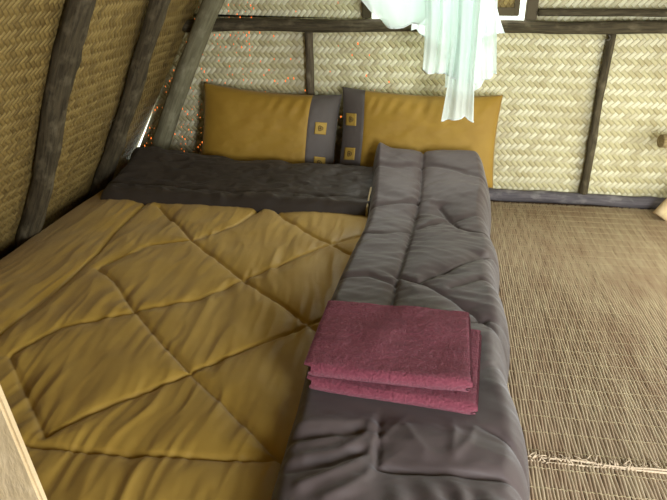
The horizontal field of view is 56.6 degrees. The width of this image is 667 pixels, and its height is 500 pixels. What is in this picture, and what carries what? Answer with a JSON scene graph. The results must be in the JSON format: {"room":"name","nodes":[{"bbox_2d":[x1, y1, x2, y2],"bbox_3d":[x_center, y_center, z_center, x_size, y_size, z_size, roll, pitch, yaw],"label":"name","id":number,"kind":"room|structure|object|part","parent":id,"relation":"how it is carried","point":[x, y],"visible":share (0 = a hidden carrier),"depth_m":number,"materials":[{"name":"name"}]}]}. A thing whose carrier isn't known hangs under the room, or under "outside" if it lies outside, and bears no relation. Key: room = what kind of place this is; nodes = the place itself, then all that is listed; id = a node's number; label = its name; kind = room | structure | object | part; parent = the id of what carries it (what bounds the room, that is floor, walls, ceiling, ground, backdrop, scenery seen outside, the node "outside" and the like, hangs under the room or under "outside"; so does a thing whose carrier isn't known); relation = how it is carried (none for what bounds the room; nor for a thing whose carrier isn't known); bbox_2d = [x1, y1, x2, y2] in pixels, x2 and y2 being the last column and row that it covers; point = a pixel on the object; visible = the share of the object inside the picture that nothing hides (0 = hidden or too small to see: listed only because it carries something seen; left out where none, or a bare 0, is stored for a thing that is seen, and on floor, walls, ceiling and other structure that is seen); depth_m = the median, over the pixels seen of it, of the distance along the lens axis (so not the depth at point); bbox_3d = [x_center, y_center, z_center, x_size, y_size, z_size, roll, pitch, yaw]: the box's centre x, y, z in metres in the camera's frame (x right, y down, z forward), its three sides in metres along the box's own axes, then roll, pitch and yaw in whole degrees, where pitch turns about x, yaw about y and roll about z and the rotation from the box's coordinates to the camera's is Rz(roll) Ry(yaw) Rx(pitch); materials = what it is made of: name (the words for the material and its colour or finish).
{"room":"traditional dwelling","nodes":[
{"label":"traditional dwelling","id":0,"kind":"room"},
{"bbox_2d":[0,0,198,258],"bbox_3d":[-0.708,-1.143,1.397,1.963,3.410,3.940,4,25,8],"label":"wall","id":1,"kind":"structure","parent":0,"point":[28,28],"depth_m":2.71,"materials":[{"name":"brown wicker"}]},
{"bbox_2d":[15,0,95,248],"bbox_3d":[-0.639,-1.234,1.854,2.059,3.244,0.127,14,28,28],"label":"rafter","id":2,"kind":"object","parent":1,"relation":"attached to","point":[66,55],"visible":0.98,"depth_m":2.42,"materials":[{"name":"brown wood"}]},
{"bbox_2d":[86,0,170,199],"bbox_3d":[-0.533,-1.512,2.452,2.073,3.246,0.127,14,28,29],"label":"rafter","id":3,"kind":"object","parent":1,"relation":"attached to","point":[155,15],"visible":0.95,"depth_m":3.10,"materials":[{"name":"brown wood"}]},
{"bbox_2d":[151,0,224,149],"bbox_3d":[-0.378,-1.767,3.070,1.698,3.195,0.122,4,25,8],"label":"rafter","id":4,"kind":"object","parent":1,"relation":"attached to","point":[208,11],"visible":0.7,"depth_m":3.46,"materials":[{"name":"wood"}]},
{"bbox_2d":[0,200,666,499],"bbox_3d":[0.261,0.486,1.983,3.980,0.040,3.960,4,25,8],"label":"floor","id":5,"kind":"structure","parent":0,"point":[494,201],"depth_m":2.18,"materials":[{"name":"brown wood"}]},
{"bbox_2d":[0,385,46,499],"bbox_3d":[-0.628,0.039,0.814,0.515,1.750,0.015,4,25,8],"label":"plank","id":6,"kind":"object","parent":5,"relation":"on","point":[19,480],"visible":1,"depth_m":0.90,"materials":[{"name":"beige wood"}]},
{"bbox_2d":[0,142,529,499],"bbox_3d":[-0.415,0.045,2.404,2.152,0.386,2.660,4,25,8],"label":"comforter","id":7,"kind":"object","parent":5,"relation":"on","point":[157,335],"visible":0.91,"depth_m":2.05,"materials":[{"name":"yellow fabric"}]},
{"bbox_2d":[201,82,341,163],"bbox_3d":[-0.371,-0.670,3.549,0.833,0.531,0.236,2,25,5],"label":"pillow","id":8,"kind":"object","parent":7,"relation":"on","point":[240,124],"visible":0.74,"depth_m":3.47,"materials":[{"name":"yellow fabric"}]},
{"bbox_3d":[-0.059,-0.634,3.517,0.168,0.500,0.154,7,10,6],"label":"panel","id":9,"kind":"part","parent":8,"relation":"part of","materials":[{"name":"grey fabric"}]},
{"bbox_2d":[307,329,481,414],"bbox_3d":[0.188,0.307,1.766,0.452,0.046,0.372,6,25,12],"label":"towel","id":10,"kind":"object","parent":7,"relation":"on","point":[461,402],"visible":0.17,"depth_m":1.61,"materials":[{"name":"pink fabric"}]},
{"bbox_2d":[304,300,472,391],"bbox_3d":[0.168,0.260,1.763,0.439,0.047,0.363,4,25,9],"label":"towel","id":11,"kind":"object","parent":10,"relation":"on","point":[409,346],"visible":1,"depth_m":1.71,"materials":[{"name":"pink fabric"}]},
{"bbox_2d":[339,87,502,187],"bbox_3d":[0.462,-0.622,3.420,0.873,0.498,0.234,5,25,11],"label":"pillow","id":12,"kind":"object","parent":7,"relation":"on","point":[370,118],"visible":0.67,"depth_m":3.35,"materials":[{"name":"yellow fabric"}]},
{"bbox_3d":[0.104,-0.655,3.478,0.141,0.500,0.142,5,10,9],"label":"panel","id":13,"kind":"part","parent":12,"relation":"part of","materials":[{"name":"grey fabric"}]},
{"bbox_2d":[488,188,665,208],"bbox_3d":[0.608,-0.346,3.662,3.640,0.075,0.073,4,25,8],"label":"beam","id":14,"kind":"structure","parent":5,"relation":"on","point":[539,196],"depth_m":3.52,"materials":[{"name":"grey wood"}]},
{"bbox_2d":[304,32,314,94],"bbox_3d":[-0.131,-0.815,3.586,0.055,0.866,0.049,4,25,8],"label":"wall post","id":15,"kind":"object","parent":14,"relation":"on","point":[309,56],"visible":0.41,"depth_m":3.46,"materials":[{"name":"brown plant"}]},
{"bbox_2d":[578,34,616,194],"bbox_3d":[1.424,-0.708,3.361,0.051,0.881,0.050,-18,30,-34],"label":"wall post","id":16,"kind":"object","parent":14,"relation":"on","point":[608,52],"visible":0.97,"depth_m":3.33,"materials":[{"name":"brown wood"}]},
{"bbox_2d":[490,201,666,477],"bbox_3d":[1.351,0.190,2.569,1.754,0.008,2.148,4,25,8],"label":"mat","id":17,"kind":"object","parent":5,"relation":"on","point":[650,264],"visible":0.77,"depth_m":2.36,"materials":[{"name":"beige wicker"}]},
{"bbox_2d":[653,198,666,220],"bbox_3d":[1.944,-0.349,3.278,0.441,0.418,0.097,-1,25,-2],"label":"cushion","id":18,"kind":"object","parent":17,"relation":"on","point":[660,211],"visible":0.98,"depth_m":3.31,"materials":[{"name":"beige fabric"}]},
{"bbox_2d":[527,449,666,499],"bbox_3d":[1.050,0.953,0.892,1.785,0.015,1.752,4,25,8],"label":"mat","id":19,"kind":"object","parent":5,"relation":"on","point":[574,481],"visible":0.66,"depth_m":1.64,"materials":[{"name":"beige wicker"}]},
{"bbox_2d":[140,0,666,197],"bbox_3d":[0.575,-1.883,3.010,3.920,3.409,0.003,4,25,8],"label":"wall","id":20,"kind":"structure","parent":0,"point":[547,83],"depth_m":3.44,"materials":[{"name":"beige wicker"}]},
{"bbox_2d":[182,18,666,33],"bbox_3d":[0.532,-1.180,3.283,2.790,0.094,0.077,4,25,8],"label":"cross beam","id":21,"kind":"structure","parent":20,"relation":"attached to","point":[222,24],"depth_m":3.30,"materials":[{"name":"brown wood"}]},
{"bbox_2d":[538,8,666,16],"bbox_3d":[1.468,-1.195,3.125,0.840,0.042,0.042,4,25,8],"label":"pole","id":22,"kind":"object","parent":21,"relation":"on","point":[550,11],"visible":1,"depth_m":3.13,"materials":[{"name":"brown wood"}]},
{"bbox_2d":[362,0,538,19],"bbox_3d":[0.609,-1.546,3.171,0.908,0.680,0.100,4,25,8],"label":"window","id":23,"kind":"structure","parent":20,"relation":"in","point":[505,7],"depth_m":3.27,"materials":[{"name":"wood"}]},
{"bbox_3d":[0.619,-1.330,3.319,0.690,0.075,0.004,4,25,8],"label":"shutter panel","id":24,"kind":"part","parent":23,"relation":"part of","materials":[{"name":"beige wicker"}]},
{"bbox_3d":[0.615,-1.323,3.316,0.744,0.126,0.022,4,25,8],"label":"shutter frame","id":25,"kind":"part","parent":23,"relation":"part of","materials":[{"name":"brown wood"}]},
{"bbox_2d":[657,134,666,147],"bbox_3d":[1.950,-0.566,3.229,0.508,0.077,0.070,-1,25,-3],"label":"log","id":26,"kind":"object","parent":20,"relation":"attached to","point":[662,139],"visible":1,"depth_m":3.21,"materials":[{"name":"brown wood"}]},
{"bbox_2d":[361,0,504,122],"bbox_3d":[0.446,-1.933,2.481,0.703,2.822,0.166,4,25,8],"label":"net","id":27,"kind":"object","parent":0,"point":[460,43],"visible":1,"depth_m":2.87,"materials":[{"name":"white fabric"}]},
{"bbox_3d":[0.286,-1.523,2.676,0.384,1.068,0.041,4,25,8],"label":"net panel","id":28,"kind":"part","parent":27,"relation":"part of","materials":[{"name":"white fabric"}]},
{"bbox_3d":[0.437,-1.508,2.742,0.270,1.150,0.028,4,25,8],"label":"net panel","id":29,"kind":"part","parent":27,"relation":"part of","materials":[{"name":"white fabric"}]},
{"bbox_3d":[0.527,-1.390,2.678,0.311,1.310,0.072,4,25,8],"label":"net panel","id":30,"kind":"part","parent":27,"relation":"part of","materials":[{"name":"white fabric"}]},
{"bbox_3d":[0.556,-1.298,2.689,0.237,1.488,0.036,5,25,11],"label":"net panel","id":31,"kind":"part","parent":27,"relation":"part of","materials":[{"name":"white fabric"}]},
{"bbox_3d":[0.609,-1.380,2.718,0.324,1.362,0.077,4,25,8],"label":"net panel","id":32,"kind":"part","parent":27,"relation":"part of","materials":[{"name":"white fabric"}]},
{"bbox_3d":[0.629,-1.508,2.706,0.347,1.120,0.029,4,25,8],"label":"net panel","id":33,"kind":"part","parent":27,"relation":"part of","materials":[{"name":"white fabric"}]}
]}

